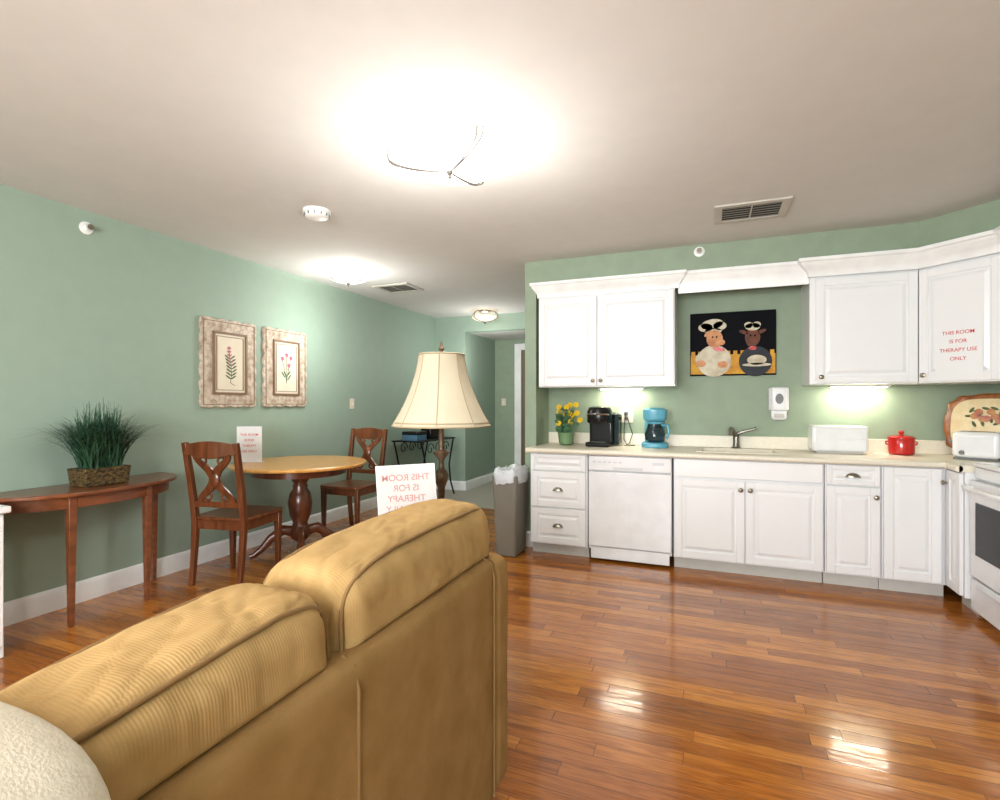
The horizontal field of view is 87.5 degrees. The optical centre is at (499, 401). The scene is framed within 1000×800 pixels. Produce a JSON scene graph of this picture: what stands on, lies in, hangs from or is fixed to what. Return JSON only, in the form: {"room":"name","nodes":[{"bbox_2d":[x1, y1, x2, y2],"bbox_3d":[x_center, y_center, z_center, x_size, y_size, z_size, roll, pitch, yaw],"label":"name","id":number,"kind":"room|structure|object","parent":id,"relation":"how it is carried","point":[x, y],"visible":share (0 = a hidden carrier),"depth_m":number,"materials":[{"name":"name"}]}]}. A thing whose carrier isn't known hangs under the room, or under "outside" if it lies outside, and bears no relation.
{"room":"care facility","nodes":[
{"label":"care facility","id":0,"kind":"room"},
{"bbox_2d":[67,464,130,487],"bbox_3d":[-2.409,0.442,3.143,0.171,0.105,0.259,0,0,22],"label":"planter","id":1,"kind":"object","parent":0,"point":[86,476],"depth_m":3.07,"materials":[{"name":"brown wicker"}]},
{"bbox_2d":[0,184,434,601],"bbox_3d":[-2.689,0.020,3.169,0.100,2.440,9.300,0,0,22],"label":"wall","id":2,"kind":"structure","parent":0,"point":[112,313],"depth_m":3.62,"materials":[{"name":"green paint"}]},
{"bbox_2d":[79,221,93,234],"bbox_3d":[-2.572,-1.090,3.262,0.049,0.080,0.080,0,0,22],"label":"sprinkler","id":3,"kind":"object","parent":2,"relation":"attached to","point":[86,228],"visible":1,"depth_m":3.25,"materials":[{"name":"silver metal"}]},
{"bbox_2d":[198,316,256,407],"bbox_3d":[-2.192,-0.310,4.233,0.034,0.712,0.537,0,0,22],"label":"print","id":4,"kind":"object","parent":2,"relation":"attached to","point":[227,355],"visible":1,"depth_m":4.20,"materials":[{"name":"beige wood"}]},
{"bbox_2d":[227,346,233,365],"bbox_3d":[-2.183,-0.370,4.230,0.001,0.159,0.064,0,0,22],"label":"flower","id":5,"kind":"object","parent":4,"relation":"on","point":[230,349],"depth_m":4.23,"materials":[{"name":"pink paper"}]},
{"bbox_2d":[4,472,493,626],"bbox_3d":[-2.365,1.175,3.712,0.689,0.130,10.329,0,0,26],"label":"baseboard","id":6,"kind":"structure","parent":2,"relation":"attached to","point":[34,605],"depth_m":3.54,"materials":[{"name":"white wood"}]},
{"bbox_2d":[262,327,306,406],"bbox_3d":[-1.968,-0.310,4.798,0.034,0.712,0.532,0,0,22],"label":"print","id":7,"kind":"object","parent":2,"relation":"attached to","point":[284,375],"visible":1,"depth_m":4.76,"materials":[{"name":"beige wood"}]},
{"bbox_2d":[281,353,291,367],"bbox_3d":[-1.958,-0.382,4.795,0.002,0.134,0.140,0,0,22],"label":"flower","id":8,"kind":"object","parent":7,"relation":"on","point":[286,358],"depth_m":4.79,"materials":[{"name":"pink paper"}]},
{"bbox_2d":[350,399,353,408],"bbox_3d":[-1.615,0.020,5.712,0.014,0.115,0.075,0,0,22],"label":"light switch","id":9,"kind":"object","parent":2,"relation":"attached to","point":[351,400],"visible":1,"depth_m":5.70,"materials":[{"name":"beige plastic"}]},
{"bbox_2d":[435,316,494,480],"bbox_3d":[-0.529,0.020,7.960,0.570,2.440,1.200,0,0,22],"label":"wall","id":10,"kind":"structure","parent":0,"point":[473,449],"depth_m":7.49,"materials":[{"name":"green paint"}]},
{"bbox_2d":[436,481,493,508],"bbox_3d":[0.164,1.288,7.200,2.420,0.104,2.300,0,0,22],"label":"floor","id":11,"kind":"structure","parent":0,"point":[481,496],"depth_m":6.90,"materials":[{"name":"beige carpet"}]},
{"bbox_2d":[391,437,454,493],"bbox_3d":[-0.959,0.853,6.678,0.420,0.766,0.915,0,0,22],"label":"iron stand","id":12,"kind":"object","parent":11,"relation":"on","point":[452,438],"visible":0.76,"depth_m":6.54,"materials":[{"name":"black metal"}]},
{"bbox_2d":[402,431,426,440],"bbox_3d":[-1.049,0.415,6.423,0.210,0.110,0.250,0,0,22],"label":"storage box","id":13,"kind":"object","parent":12,"relation":"on","point":[407,435],"visible":1,"depth_m":6.33,"materials":[{"name":"blue plastic"}]},
{"bbox_2d":[421,429,438,438],"bbox_3d":[-0.901,0.381,6.795,0.160,0.178,0.260,0,0,22],"label":"radio","id":14,"kind":"object","parent":12,"relation":"on","point":[431,433],"visible":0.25,"depth_m":6.68,"materials":[{"name":"black plastic"}]},
{"bbox_2d":[465,312,524,332],"bbox_3d":[0.321,-1.090,7.040,1.690,0.220,0.120,0,0,22],"label":"wall header","id":15,"kind":"structure","parent":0,"point":[507,321],"depth_m":7.11,"materials":[{"name":"green paint"}]},
{"bbox_2d":[471,330,524,339],"bbox_3d":[0.543,-1.020,7.598,1.690,0.080,1.080,0,0,22],"label":"ceiling","id":16,"kind":"structure","parent":0,"point":[516,334],"depth_m":7.58,"materials":[{"name":"paint"}]},
{"bbox_2d":[0,0,999,317],"bbox_3d":[-0.008,-1.250,2.102,5.870,0.100,9.300,0,0,22],"label":"ceiling","id":17,"kind":"structure","parent":0,"point":[622,126],"depth_m":2.23,"materials":[{"name":"paint"}]},
{"bbox_2d":[302,206,330,221],"bbox_3d":[-1.150,-1.174,3.277,0.170,0.052,0.170,0,0,22],"label":"smoke detector","id":18,"kind":"object","parent":17,"relation":"attached to","point":[313,213],"visible":1,"depth_m":3.23,"materials":[{"name":"grey plastic"}]},
{"bbox_2d":[327,268,368,286],"bbox_3d":[-1.377,-1.125,4.767,0.378,0.150,0.362,0,0,22],"label":"ceiling light","id":19,"kind":"object","parent":17,"relation":"attached to","point":[347,276],"visible":1,"depth_m":4.68,"materials":[{"name":"white glass"}]},
{"bbox_2d":[371,283,423,293],"bbox_3d":[-1.068,-1.194,5.484,0.420,0.013,0.360,0,0,22],"label":"ceiling vent","id":20,"kind":"object","parent":17,"relation":"in","point":[398,287],"visible":1,"depth_m":5.46,"materials":[{"name":"white metal"}]},
{"bbox_2d":[386,124,507,185],"bbox_3d":[-0.245,-1.117,2.428,0.565,0.165,0.542,0,0,-1],"label":"ceiling light","id":21,"kind":"object","parent":17,"relation":"attached to","point":[442,155],"visible":1,"depth_m":2.32,"materials":[{"name":"frosted white glass"},{"name":"brushed nickel"}]},
{"bbox_2d":[472,310,498,323],"bbox_3d":[-0.191,-1.110,6.856,0.358,0.180,0.342,0,0,22],"label":"ceiling light","id":22,"kind":"object","parent":17,"relation":"attached to","point":[484,317],"visible":1,"depth_m":6.78,"materials":[{"name":"white glass"}]},
{"bbox_2d":[714,196,792,224],"bbox_3d":[1.571,-1.194,3.271,0.420,0.013,0.340,0,0,22],"label":"ceiling vent","id":23,"kind":"object","parent":17,"relation":"in","point":[774,207],"visible":1,"depth_m":3.26,"materials":[{"name":"white metal"}]},
{"bbox_2d":[0,508,999,799],"bbox_3d":[-0.193,1.290,1.637,5.870,0.100,8.300,0,0,22],"label":"floor","id":24,"kind":"structure","parent":0,"point":[627,680],"depth_m":2.36,"materials":[{"name":"brown wood"}]},
{"bbox_2d":[0,505,10,657],"bbox_3d":[-2.730,0.873,2.233,0.425,0.735,0.840,0,0,22],"label":"base cabinet","id":25,"kind":"object","parent":24,"relation":"on","point":[4,509],"visible":1,"depth_m":2.51,"materials":[{"name":"white wood"}]},
{"bbox_2d":[0,472,176,627],"bbox_3d":[-2.409,0.868,3.133,0.430,0.745,1.060,0,0,22],"label":"console table","id":26,"kind":"object","parent":24,"relation":"on","point":[147,486],"visible":0.99,"depth_m":2.96,"materials":[{"name":"brown wood"}]},
{"bbox_2d":[10,401,162,487],"bbox_3d":[-2.324,0.233,3.134,0.547,0.521,0.893,0,0,22],"label":"potted grass","id":27,"kind":"object","parent":26,"relation":"on","point":[99,456],"depth_m":3.08,"materials":[{"name":"green plant"}]},
{"bbox_2d":[181,441,282,585],"bbox_3d":[-1.865,0.750,3.683,0.460,0.983,0.522,0,0,12],"label":"dining chair","id":28,"kind":"object","parent":24,"relation":"on","point":[234,516],"visible":0.98,"depth_m":3.51,"materials":[{"name":"brown wood"}]},
{"bbox_2d":[0,499,507,799],"bbox_3d":[-0.785,0.768,0.746,0.856,0.944,2.309,0,0,22],"label":"sofa","id":29,"kind":"object","parent":24,"relation":"on","point":[370,661],"visible":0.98,"depth_m":0.91,"materials":[{"name":"beige fabric"}]},
{"bbox_2d":[0,701,110,799],"bbox_3d":[-0.692,0.558,0.226,0.396,0.470,0.809,0,0,22],"label":"throw blanket","id":30,"kind":"object","parent":29,"relation":"on","point":[39,761],"visible":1,"depth_m":0.52,"materials":[{"name":"beige fabric"}]},
{"bbox_2d":[0,583,326,799],"bbox_3d":[-0.505,0.557,0.726,0.257,0.455,0.584,0,0,22],"label":"cushion","id":31,"kind":"object","parent":29,"relation":"on","point":[154,703],"depth_m":0.70,"materials":[{"name":"beige fabric"}]},
{"bbox_2d":[264,499,489,650],"bbox_3d":[-0.258,0.536,1.337,0.263,0.480,0.737,0,0,22],"label":"cushion","id":32,"kind":"object","parent":29,"relation":"on","point":[372,580],"depth_m":1.14,"materials":[{"name":"beige fabric"}]},
{"bbox_2d":[228,455,366,558],"bbox_3d":[-1.628,0.862,4.253,1.050,0.751,1.050,0,0,22],"label":"dining table","id":33,"kind":"object","parent":24,"relation":"on","point":[298,469],"visible":0.85,"depth_m":4.16,"materials":[{"name":"brown wood"}]},
{"bbox_2d":[237,426,263,462],"bbox_3d":[-2.017,0.341,4.225,0.193,0.289,0.072,0,0,-6],"label":"notice sign","id":34,"kind":"object","parent":33,"relation":"on","point":[249,438],"visible":1,"depth_m":4.19,"materials":[{"name":"white paper"}]},
{"bbox_2d":[320,428,387,525],"bbox_3d":[-1.406,0.750,5.040,0.460,0.983,0.522,0,0,22],"label":"dining chair","id":35,"kind":"object","parent":24,"relation":"on","point":[349,487],"visible":0.83,"depth_m":5.15,"materials":[{"name":"brown wood"}]},
{"bbox_2d":[492,464,528,556],"bbox_3d":[0.093,0.879,4.291,0.229,0.722,0.372,0,0,22],"label":"trash can","id":36,"kind":"object","parent":24,"relation":"on","point":[510,483],"visible":0.99,"depth_m":4.16,"materials":[{"name":"grey plastic"}]},
{"bbox_2d":[531,453,589,556],"bbox_3d":[0.565,0.828,4.438,0.472,0.825,0.596,0,0,22],"label":"base cabinet","id":37,"kind":"object","parent":24,"relation":"on","point":[559,482],"visible":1,"depth_m":4.18,"materials":[{"name":"white wood"}]},
{"bbox_2d":[525,443,999,472],"bbox_3d":[1.879,0.393,3.817,3.428,0.040,0.793,0,0,22],"label":"countertop","id":38,"kind":"structure","parent":37,"relation":"on","point":[946,461],"depth_m":3.64,"materials":[{"name":"beige laminate"}]},
{"bbox_2d":[555,402,582,444],"bbox_3d":[0.604,0.186,4.546,0.262,0.370,0.183,0,0,22],"label":"potted flower","id":39,"kind":"object","parent":38,"relation":"on","point":[565,434],"visible":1,"depth_m":4.51,"materials":[{"name":"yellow plant"}]},
{"bbox_2d":[585,406,621,446],"bbox_3d":[0.876,0.205,4.426,0.252,0.334,0.322,0,0,26],"label":"coffee maker","id":40,"kind":"object","parent":38,"relation":"on","point":[605,424],"visible":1,"depth_m":4.39,"materials":[{"name":"black plastic"}]},
{"bbox_2d":[585,442,612,446],"bbox_3d":[0.833,0.353,4.386,0.200,0.037,0.158,0,0,26],"label":"drip tray","id":41,"kind":"object","parent":40,"relation":"on","point":[590,444],"depth_m":4.32,"materials":[{"name":"black plastic"}]},
{"bbox_2d":[624,412,634,445],"bbox_3d":[1.105,0.229,4.466,0.091,0.284,0.165,0,0,10],"label":"power cord","id":42,"kind":"object","parent":38,"relation":"on","point":[625,413],"visible":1,"depth_m":4.50,"materials":[{"name":"black plastic"}]},
{"bbox_2d":[641,407,669,447],"bbox_3d":[1.282,0.208,4.304,0.226,0.327,0.221,0,0,16],"label":"drip coffee maker","id":43,"kind":"object","parent":38,"relation":"on","point":[654,417],"visible":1,"depth_m":4.22,"materials":[{"name":"teal plastic"}]},
{"bbox_2d":[643,407,666,420],"bbox_3d":[1.276,0.100,4.303,0.194,0.111,0.194,0,0,16],"label":"basket","id":44,"kind":"object","parent":43,"relation":"on","point":[653,413],"depth_m":4.22,"materials":[{"name":"teal plastic"}]},
{"bbox_2d":[696,447,783,454],"bbox_3d":[1.792,0.452,3.936,0.580,0.176,0.360,0,0,22],"label":"sink","id":45,"kind":"object","parent":38,"relation":"in","point":[699,449],"visible":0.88,"depth_m":4.00,"materials":[{"name":"beige ceramic"}]},
{"bbox_2d":[702,449,774,452],"bbox_3d":[1.792,0.456,3.936,0.520,0.168,0.300,0,0,22],"label":"basin","id":46,"kind":"object","parent":45,"relation":"in","point":[714,450],"depth_m":4.03,"materials":[{"name":"beige ceramic"}]},
{"bbox_2d":[728,427,755,447],"bbox_3d":[1.853,0.282,4.103,0.274,0.180,0.169,0,0,-20],"label":"faucet","id":47,"kind":"object","parent":38,"relation":"on","point":[731,431],"visible":0.95,"depth_m":4.13,"materials":[{"name":"metal"}]},
{"bbox_2d":[808,425,867,453],"bbox_3d":[2.483,0.272,3.846,0.349,0.199,0.210,0,0,22],"label":"bread box","id":48,"kind":"object","parent":38,"relation":"on","point":[845,439],"visible":1,"depth_m":3.76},
{"bbox_2d":[885,430,917,454],"bbox_3d":[2.845,0.286,3.700,0.163,0.170,0.163,0,0,-29],"label":"cooking pot","id":49,"kind":"object","parent":38,"relation":"on","point":[900,444],"visible":1,"depth_m":3.65,"materials":[{"name":"red ceramic"}]},
{"bbox_2d":[944,393,999,447],"bbox_3d":[3.263,0.155,3.462,0.069,0.426,0.512,0,0,-32],"label":"decorative platter","id":50,"kind":"object","parent":38,"relation":"on","point":[980,412],"visible":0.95,"depth_m":3.55,"materials":[{"name":"beige ceramic"}]},
{"bbox_2d":[949,431,999,461],"bbox_3d":[3.052,0.280,3.351,0.133,0.183,0.265,0,0,-32],"label":"toaster","id":51,"kind":"object","parent":38,"relation":"on","point":[966,445],"visible":1,"depth_m":3.31,"materials":[{"name":"white plastic"}]},
{"bbox_2d":[589,455,673,565],"bbox_3d":[1.085,0.819,4.236,0.622,0.802,0.587,0,0,22],"label":"dishwasher","id":52,"kind":"object","parent":24,"relation":"on","point":[631,499],"visible":1,"depth_m":3.97,"materials":[{"name":"white metal"}]},
{"bbox_2d":[674,458,823,582],"bbox_3d":[1.829,0.828,3.930,0.962,0.825,0.604,0,0,22],"label":"base cabinet","id":53,"kind":"object","parent":24,"relation":"on","point":[757,518],"visible":0.98,"depth_m":3.68,"materials":[{"name":"white wood"}]},
{"bbox_2d":[822,464,880,588],"bbox_3d":[2.428,0.828,3.692,0.315,0.825,0.604,0,0,22],"label":"base cabinet","id":54,"kind":"object","parent":24,"relation":"on","point":[852,493],"visible":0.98,"depth_m":3.45,"materials":[{"name":"white wood"}]},
{"bbox_2d":[878,466,945,595],"bbox_3d":[2.744,0.828,3.583,0.345,0.825,0.572,0,0,22],"label":"base cabinet","id":55,"kind":"object","parent":24,"relation":"on","point":[913,499],"visible":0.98,"depth_m":3.33,"materials":[{"name":"white wood"}]},
{"bbox_2d":[941,469,978,614],"bbox_3d":[2.993,0.828,3.063,0.604,0.825,0.205,0,0,22],"label":"base cabinet","id":56,"kind":"object","parent":24,"relation":"on","point":[958,577],"visible":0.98,"depth_m":3.10,"materials":[{"name":"white wood"}]},
{"bbox_2d":[962,462,999,629],"bbox_3d":[2.854,0.690,2.586,0.688,1.100,0.760,0,0,22],"label":"range","id":57,"kind":"object","parent":24,"relation":"on","point":[985,491],"visible":1,"depth_m":2.86,"materials":[{"name":"white metal"}]},
{"bbox_2d":[973,462,999,472],"bbox_3d":[2.891,0.361,2.571,0.610,0.026,0.760,0,0,22],"label":"cooktop","id":58,"kind":"object","parent":57,"relation":"in","point":[986,467],"depth_m":2.91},
{"bbox_3d":[-0.385,0.940,2.306,0.480,0.600,0.480,0,0,22],"label":"end table","id":59,"kind":"object","parent":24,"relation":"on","visible":0},
{"bbox_2d":[375,463,436,515],"bbox_3d":[-0.375,0.443,2.160,0.266,0.390,0.072,0,0,2],"label":"notice sign","id":60,"kind":"object","parent":59,"relation":"on","point":[398,486],"visible":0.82,"depth_m":2.12,"materials":[{"name":"paper"}]},
{"bbox_2d":[391,341,490,498],"bbox_3d":[-0.260,0.185,2.321,0.435,0.910,0.435,0,0,-22],"label":"table lamp","id":61,"kind":"object","parent":59,"relation":"on","point":[441,396],"visible":0.96,"depth_m":2.21,"materials":[{"name":"beige fabric"}]},
{"bbox_2d":[495,339,524,467],"bbox_3d":[0.770,0.130,8.035,1.790,2.220,0.100,0,0,22],"label":"wall","id":62,"kind":"structure","parent":0,"point":[504,349],"depth_m":8.26,"materials":[{"name":"green paint"}]},
{"bbox_2d":[501,398,505,405],"bbox_3d":[0.057,0.000,8.257,0.075,0.115,0.014,0,0,22],"label":"light switch","id":63,"kind":"object","parent":62,"relation":"attached to","point":[503,400],"visible":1,"depth_m":8.26,"materials":[{"name":"beige plastic"}]},
{"bbox_2d":[514,343,524,464],"bbox_3d":[0.700,0.165,7.993,1.010,2.150,0.030,0,0,22],"label":"door frame","id":64,"kind":"structure","parent":62,"relation":"in","point":[517,347],"depth_m":8.15,"materials":[{"name":"white wood"}]},
{"bbox_2d":[521,350,524,465],"bbox_3d":[0.707,0.212,7.998,0.800,2.045,0.015,0,0,22],"label":"door","id":65,"kind":"structure","parent":64,"relation":"attached to","point":[522,351],"depth_m":8.13,"materials":[{"name":"white wood"}]},
{"bbox_2d":[525,262,548,546],"bbox_3d":[0.888,0.020,6.074,0.116,2.440,3.456,0,0,22],"label":"wall","id":66,"kind":"structure","parent":0,"point":[536,397],"depth_m":4.49,"materials":[{"name":"green paint"}]},
{"bbox_2d":[536,199,999,282],"bbox_3d":[1.621,-1.103,3.143,3.413,0.195,2.240,0,0,22],"label":"wall","id":67,"kind":"structure","parent":0,"point":[984,217],"depth_m":3.78,"materials":[{"name":"green paint"}]},
{"bbox_2d":[694,247,704,256],"bbox_3d":[1.510,-1.145,3.958,0.080,0.080,0.049,0,0,22],"label":"sprinkler","id":68,"kind":"object","parent":67,"relation":"attached to","point":[699,251],"visible":1,"depth_m":3.96,"materials":[{"name":"silver metal"}]},
{"bbox_2d":[678,261,808,293],"bbox_3d":[1.786,-0.922,3.868,0.882,0.164,0.042,0,0,22],"label":"trim","id":69,"kind":"structure","parent":67,"relation":"attached to","point":[791,273],"depth_m":3.86,"materials":[{"name":"white wood"}]},
{"bbox_2d":[549,285,999,469],"bbox_3d":[2.100,0.020,4.212,3.513,2.440,0.100,0,0,22],"label":"wall","id":70,"kind":"structure","parent":0,"point":[698,405],"depth_m":4.16,"materials":[{"name":"green paint"}]},
{"bbox_2d":[539,288,676,387],"bbox_3d":[0.902,-0.505,4.399,1.100,0.760,0.434,0,0,22],"label":"upper cabinet","id":71,"kind":"object","parent":70,"relation":"attached to","point":[621,339],"visible":1,"depth_m":4.21,"materials":[{"name":"white wood"}]},
{"bbox_2d":[529,269,686,298],"bbox_3d":[0.850,-0.942,4.231,1.250,0.124,0.110,0,0,22],"label":"crown molding","id":72,"kind":"structure","parent":71,"relation":"attached to","point":[663,279],"depth_m":4.19,"materials":[{"name":"white wood"}]},
{"bbox_2d":[598,387,643,389],"bbox_3d":[1.038,-0.115,4.473,0.380,0.019,0.080,0,0,22],"label":"light","id":73,"kind":"object","parent":71,"relation":"attached to","point":[612,388],"visible":0.97,"depth_m":4.43,"materials":[{"name":"white plastic"}]},
{"bbox_2d":[619,409,632,422],"bbox_3d":[1.101,0.120,4.551,0.120,0.120,0.008,0,0,22],"label":"wall outlet","id":74,"kind":"object","parent":70,"relation":"attached to","point":[630,411],"visible":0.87,"depth_m":4.54,"materials":[{"name":"beige plastic"}]},
{"bbox_2d":[690,309,775,376],"bbox_3d":[1.878,-0.468,4.227,0.636,0.525,0.034,0,0,22],"label":"painting","id":75,"kind":"object","parent":70,"relation":"attached to","point":[738,342],"visible":1,"depth_m":4.22,"materials":[{"name":"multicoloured paint"}]},
{"bbox_2d":[743,355,770,365],"bbox_3d":[2.040,-0.329,4.146,0.210,0.092,0.001,0,0,22],"label":"tray","id":76,"kind":"object","parent":75,"relation":"on","point":[748,360],"depth_m":4.15,"materials":[{"name":"white paint"}]},
{"bbox_2d":[548,432,952,454],"bbox_3d":[1.888,0.324,3.814,3.408,0.097,0.793,0,0,22],"label":"backsplash","id":77,"kind":"structure","parent":70,"relation":"attached to","point":[753,442],"depth_m":4.17,"materials":[{"name":"beige laminate"}]},
{"bbox_2d":[768,387,788,419],"bbox_3d":[2.176,0.013,4.075,0.140,0.255,0.098,0,0,22],"label":"soap dispenser","id":78,"kind":"object","parent":70,"relation":"attached to","point":[778,397],"visible":1,"depth_m":4.04,"materials":[{"name":"grey plastic"}]},
{"bbox_2d":[801,269,917,385],"bbox_3d":[2.552,-0.505,3.743,0.630,0.760,0.434,0,0,22],"label":"upper cabinet","id":79,"kind":"object","parent":70,"relation":"attached to","point":[857,329],"visible":1,"depth_m":3.58,"materials":[{"name":"white wood"}]},
{"bbox_2d":[827,385,890,387],"bbox_3d":[2.636,-0.115,3.837,0.380,0.019,0.080,0,0,22],"label":"light","id":80,"kind":"object","parent":79,"relation":"attached to","point":[828,386],"visible":0.98,"depth_m":3.81,"materials":[{"name":"white plastic"}]},
{"bbox_2d":[797,226,999,278],"bbox_3d":[2.612,-0.942,3.057,0.638,0.124,1.656,0,0,-18],"label":"crown molding","id":81,"kind":"structure","parent":79,"relation":"on","point":[987,242],"depth_m":3.45,"materials":[{"name":"white wood"}]},
{"bbox_2d":[904,252,999,384],"bbox_3d":[3.099,-0.505,3.371,0.680,0.760,0.693,0,0,22],"label":"upper cabinet","id":82,"kind":"object","parent":70,"relation":"attached to","point":[967,291],"visible":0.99,"depth_m":3.25,"materials":[{"name":"white wood"}]},
{"bbox_2d":[935,322,982,375],"bbox_3d":[2.855,-0.325,3.254,0.002,0.310,0.250,0,0,-23],"label":"notice sign","id":83,"kind":"object","parent":82,"relation":"attached to","point":[958,348],"visible":1,"depth_m":3.25,"materials":[{"name":"white paper"}]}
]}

